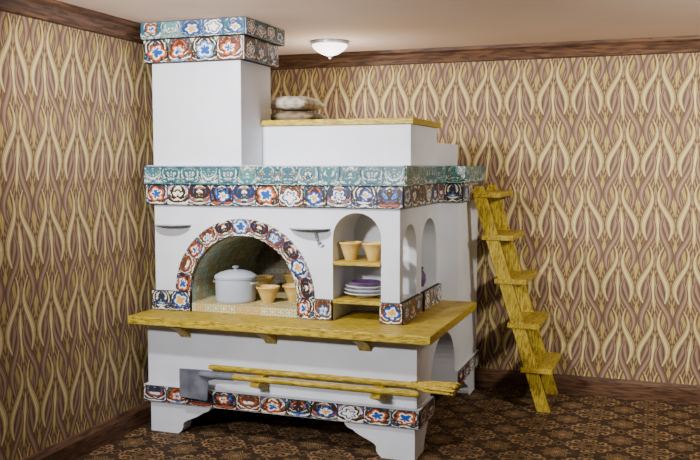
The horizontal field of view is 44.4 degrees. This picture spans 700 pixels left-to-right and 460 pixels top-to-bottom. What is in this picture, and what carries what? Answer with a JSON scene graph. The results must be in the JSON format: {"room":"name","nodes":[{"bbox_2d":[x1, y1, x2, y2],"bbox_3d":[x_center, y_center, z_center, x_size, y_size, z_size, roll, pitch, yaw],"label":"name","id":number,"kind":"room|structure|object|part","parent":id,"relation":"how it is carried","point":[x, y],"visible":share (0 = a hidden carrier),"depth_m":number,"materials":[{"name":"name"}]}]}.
{"room":"traditional dwelling","nodes":[
{"label":"traditional dwelling","id":0,"kind":"room"},
{"bbox_2d":[0,11,155,459],"bbox_3d":[-2.241,0.168,2.988,0.120,2.500,8.475,2,5,20],"label":"wall","id":1,"kind":"structure","parent":0,"point":[77,229],"depth_m":4.73,"materials":[{"name":"paper"}]},
{"bbox_2d":[0,0,143,44],"bbox_3d":[-2.149,-1.024,2.865,0.075,0.105,8.475,2,5,20],"label":"trim","id":2,"kind":"structure","parent":1,"relation":"attached to","point":[52,11],"depth_m":4.67,"materials":[{"name":"brown wood"}]},
{"bbox_2d":[21,401,150,459],"bbox_3d":[-2.170,1.351,3.053,0.030,0.130,8.475,2,5,20],"label":"baseboard","id":3,"kind":"structure","parent":1,"relation":"attached to","point":[78,445],"depth_m":4.97,"materials":[{"name":"brown wood"}]},
{"bbox_2d":[57,0,699,54],"bbox_3d":[0.251,-1.066,2.063,5.370,0.100,8.595,2,5,20],"label":"ceiling","id":4,"kind":"structure","parent":0,"point":[367,25],"depth_m":5.03,"materials":[{"name":"white paint"}]},
{"bbox_2d":[310,39,348,58],"bbox_3d":[-0.141,-1.251,5.964,0.268,0.121,0.268,2,5,20],"label":"ceiling lamp","id":5,"kind":"object","parent":4,"relation":"attached to","point":[327,47],"visible":1,"depth_m":5.88,"materials":[{"name":"white glass"}]},
{"bbox_3d":[-0.141,-1.250,5.964,0.248,0.080,0.248,2,5,20],"label":"lamp shade","id":6,"kind":"part","parent":5,"relation":"part of","materials":[{"name":"white glass"}]},
{"bbox_2d":[77,385,699,459],"bbox_3d":[0.251,1.526,2.260,5.370,0.100,8.595,2,5,20],"label":"floor","id":7,"kind":"structure","parent":0,"point":[488,423],"depth_m":5.26,"materials":[{"name":"brown carpet"}]},
{"bbox_2d":[128,17,484,459],"bbox_3d":[-0.155,-0.032,5.630,1.880,2.499,1.830,2,5,20],"label":"stove","id":8,"kind":"object","parent":7,"relation":"on","point":[229,184],"visible":0.97,"depth_m":5.13,"materials":[{"name":"white paint"}]},
{"bbox_2d":[153,224,190,225],"bbox_3d":[-1.106,-0.029,5.242,0.250,0.004,0.100,2,5,20],"label":"shelf","id":9,"kind":"object","parent":8,"relation":"attached to","point":[153,224],"depth_m":5.25,"materials":[{"name":"grey metal"}]},
{"bbox_2d":[213,265,258,303],"bbox_3d":[-0.710,0.330,5.324,0.264,0.221,0.264,-2,5,-25],"label":"cooking pot","id":10,"kind":"object","parent":8,"relation":"on","point":[232,286],"visible":1,"depth_m":5.22,"materials":[{"name":"white ceramic"}]},
{"bbox_3d":[-0.710,0.365,5.327,0.264,0.150,0.264,2,5,20],"label":"pot","id":11,"kind":"part","parent":10,"relation":"part of","materials":[{"name":"white ceramic"}]},
{"bbox_3d":[-0.710,0.268,5.319,0.264,0.044,0.264,2,5,20],"label":"lid","id":12,"kind":"part","parent":10,"relation":"part of","materials":[{"name":"white ceramic"}]},
{"bbox_3d":[-0.494,0.451,5.564,0.700,0.054,0.872,2,5,20],"label":"hearth sill","id":13,"kind":"part","parent":8,"relation":"part of","materials":[{"name":"tile"}]},
{"bbox_2d":[256,275,273,293],"bbox_3d":[-0.574,0.361,5.645,0.154,0.110,0.154,2,5,20],"label":"bowl","id":14,"kind":"object","parent":8,"relation":"on","point":[262,279],"visible":0.41,"depth_m":5.60,"materials":[{"name":"ceramic"}]},
{"bbox_2d":[256,285,279,302],"bbox_3d":[-0.504,0.395,5.266,0.150,0.100,0.150,2,5,20],"label":"bowl","id":15,"kind":"object","parent":8,"relation":"on","point":[267,293],"visible":1,"depth_m":5.23,"materials":[{"name":"ceramic"}]},
{"bbox_2d":[283,273,294,282],"bbox_3d":[-0.375,0.350,5.786,0.154,0.110,0.154,2,5,20],"label":"bowl","id":16,"kind":"object","parent":8,"relation":"on","point":[288,276],"visible":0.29,"depth_m":5.73,"materials":[{"name":"ceramic"}]},
{"bbox_2d":[282,283,296,301],"bbox_3d":[-0.347,0.390,5.332,0.150,0.100,0.150,2,5,20],"label":"bowl","id":17,"kind":"object","parent":8,"relation":"on","point":[290,289],"visible":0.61,"depth_m":5.29,"materials":[{"name":"ceramic"}]},
{"bbox_2d":[179,368,419,400],"bbox_3d":[-0.327,0.935,4.872,1.485,0.184,0.046,2,5,20],"label":"shovel","id":18,"kind":"object","parent":8,"relation":"on","point":[193,383],"visible":1,"depth_m":4.96,"materials":[{"name":"yellow wood"}]},
{"bbox_3d":[-0.855,0.921,5.060,0.365,0.184,0.046,2,5,20],"label":"blade","id":19,"kind":"part","parent":18,"relation":"part of","materials":[{"name":"metal"}]},
{"bbox_3d":[-0.212,0.871,4.825,1.240,0.038,0.038,2,5,20],"label":"handle","id":20,"kind":"part","parent":18,"relation":"part of","materials":[{"name":"yellow wood"}]},
{"bbox_2d":[271,111,327,119],"bbox_3d":[-0.346,-0.745,5.650,0.330,0.074,0.340,1,5,17],"label":"pillow","id":21,"kind":"object","parent":8,"relation":"on","point":[285,115],"visible":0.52,"depth_m":5.51,"materials":[{"name":"beige fabric"}]},
{"bbox_2d":[271,96,325,110],"bbox_3d":[-0.360,-0.833,5.648,0.300,0.095,0.320,2,5,23],"label":"pillow","id":22,"kind":"object","parent":21,"relation":"on","point":[285,103],"visible":0.94,"depth_m":5.53,"materials":[{"name":"fabric"}]},
{"bbox_2d":[289,227,329,229],"bbox_3d":[-0.249,-0.006,4.936,0.250,0.004,0.100,2,5,20],"label":"shelf","id":23,"kind":"object","parent":8,"relation":"attached to","point":[290,228],"depth_m":4.94,"materials":[{"name":"grey metal"}]},
{"bbox_2d":[208,364,460,395],"bbox_3d":[-0.130,0.837,4.862,1.508,0.054,0.202,2,5,20],"label":"straw broom","id":24,"kind":"object","parent":8,"relation":"on","point":[433,387],"visible":1,"depth_m":4.78,"materials":[{"name":"yellow wood"}]},
{"bbox_3d":[-0.242,0.834,4.902,1.270,0.035,0.035,2,5,20],"label":"handle","id":25,"kind":"part","parent":24,"relation":"part of","materials":[{"name":"yellow wood"}]},
{"bbox_2d":[339,241,361,259],"bbox_3d":[0.004,0.121,5.015,0.137,0.105,0.137,2,5,20],"label":"bowl","id":26,"kind":"object","parent":8,"relation":"on","point":[350,249],"visible":1,"depth_m":4.98,"materials":[{"name":"ceramic"}]},
{"bbox_2d":[332,255,380,266],"bbox_3d":[0.098,0.181,5.067,0.290,0.022,0.377,2,5,20],"label":"niche shelf","id":27,"kind":"object","parent":8,"relation":"attached to","point":[339,260],"depth_m":4.93,"materials":[{"name":"yellow wood"}]},
{"bbox_2d":[333,294,380,305],"bbox_3d":[0.098,0.403,5.084,0.290,0.022,0.377,2,5,20],"label":"niche shelf","id":28,"kind":"object","parent":8,"relation":"attached to","point":[338,299],"depth_m":4.95,"materials":[{"name":"yellow wood"}]},
{"bbox_2d":[344,290,380,297],"bbox_3d":[0.094,0.377,5.071,0.260,0.030,0.260,2,5,20],"label":"plate","id":29,"kind":"object","parent":8,"relation":"on","point":[345,291],"visible":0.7,"depth_m":5.00,"materials":[{"name":"white ceramic"}]},
{"bbox_2d":[344,286,380,293],"bbox_3d":[0.094,0.356,5.069,0.254,0.030,0.254,2,5,20],"label":"plate","id":30,"kind":"object","parent":29,"relation":"on","point":[346,287],"visible":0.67,"depth_m":5.00,"materials":[{"name":"white ceramic"}]},
{"bbox_2d":[345,282,380,290],"bbox_3d":[0.094,0.335,5.068,0.246,0.030,0.246,2,5,20],"label":"plate","id":31,"kind":"object","parent":30,"relation":"on","point":[349,284],"visible":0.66,"depth_m":5.00,"materials":[{"name":"white ceramic"}]},
{"bbox_2d":[350,279,380,286],"bbox_3d":[0.094,0.320,5.066,0.184,0.037,0.184,2,5,20],"label":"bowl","id":32,"kind":"object","parent":31,"relation":"on","point":[358,282],"visible":0.83,"depth_m":5.04,"materials":[{"name":"purple ceramic"}]},
{"bbox_2d":[362,241,380,260],"bbox_3d":[0.137,0.125,4.967,0.137,0.105,0.137,2,5,20],"label":"bowl","id":33,"kind":"object","parent":8,"relation":"on","point":[373,248],"visible":0.84,"depth_m":4.93,"materials":[{"name":"ceramic"}]},
{"bbox_2d":[421,267,425,286],"bbox_3d":[0.443,0.300,5.499,0.092,0.122,0.092,2,5,20],"label":"jar","id":34,"kind":"object","parent":8,"relation":"on","point":[423,275],"visible":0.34,"depth_m":5.47,"materials":[{"name":"purple ceramic"}]},
{"bbox_2d":[472,185,560,412],"bbox_3d":[1.167,0.443,5.968,0.552,1.500,0.552,2,5,20],"label":"step ladder","id":35,"kind":"object","parent":7,"relation":"on","point":[538,361],"visible":1,"depth_m":5.74,"materials":[{"name":"yellow wood"}]},
{"bbox_2d":[270,53,699,384],"bbox_3d":[1.680,-0.071,6.140,5.370,2.500,0.120,2,5,20],"label":"wall","id":36,"kind":"structure","parent":0,"point":[599,157],"depth_m":6.09,"materials":[{"name":"paper"}]},
{"bbox_2d":[270,35,699,69],"bbox_3d":[1.704,-1.257,5.937,5.250,0.105,0.075,2,5,20],"label":"trim","id":37,"kind":"structure","parent":36,"relation":"attached to","point":[674,44],"depth_m":6.15,"materials":[{"name":"brown wood"}]},
{"bbox_2d":[474,367,699,404],"bbox_3d":[1.711,1.117,6.139,5.250,0.130,0.030,2,5,20],"label":"baseboard","id":38,"kind":"structure","parent":36,"relation":"attached to","point":[569,384],"depth_m":6.09,"materials":[{"name":"brown wood"}]}
]}

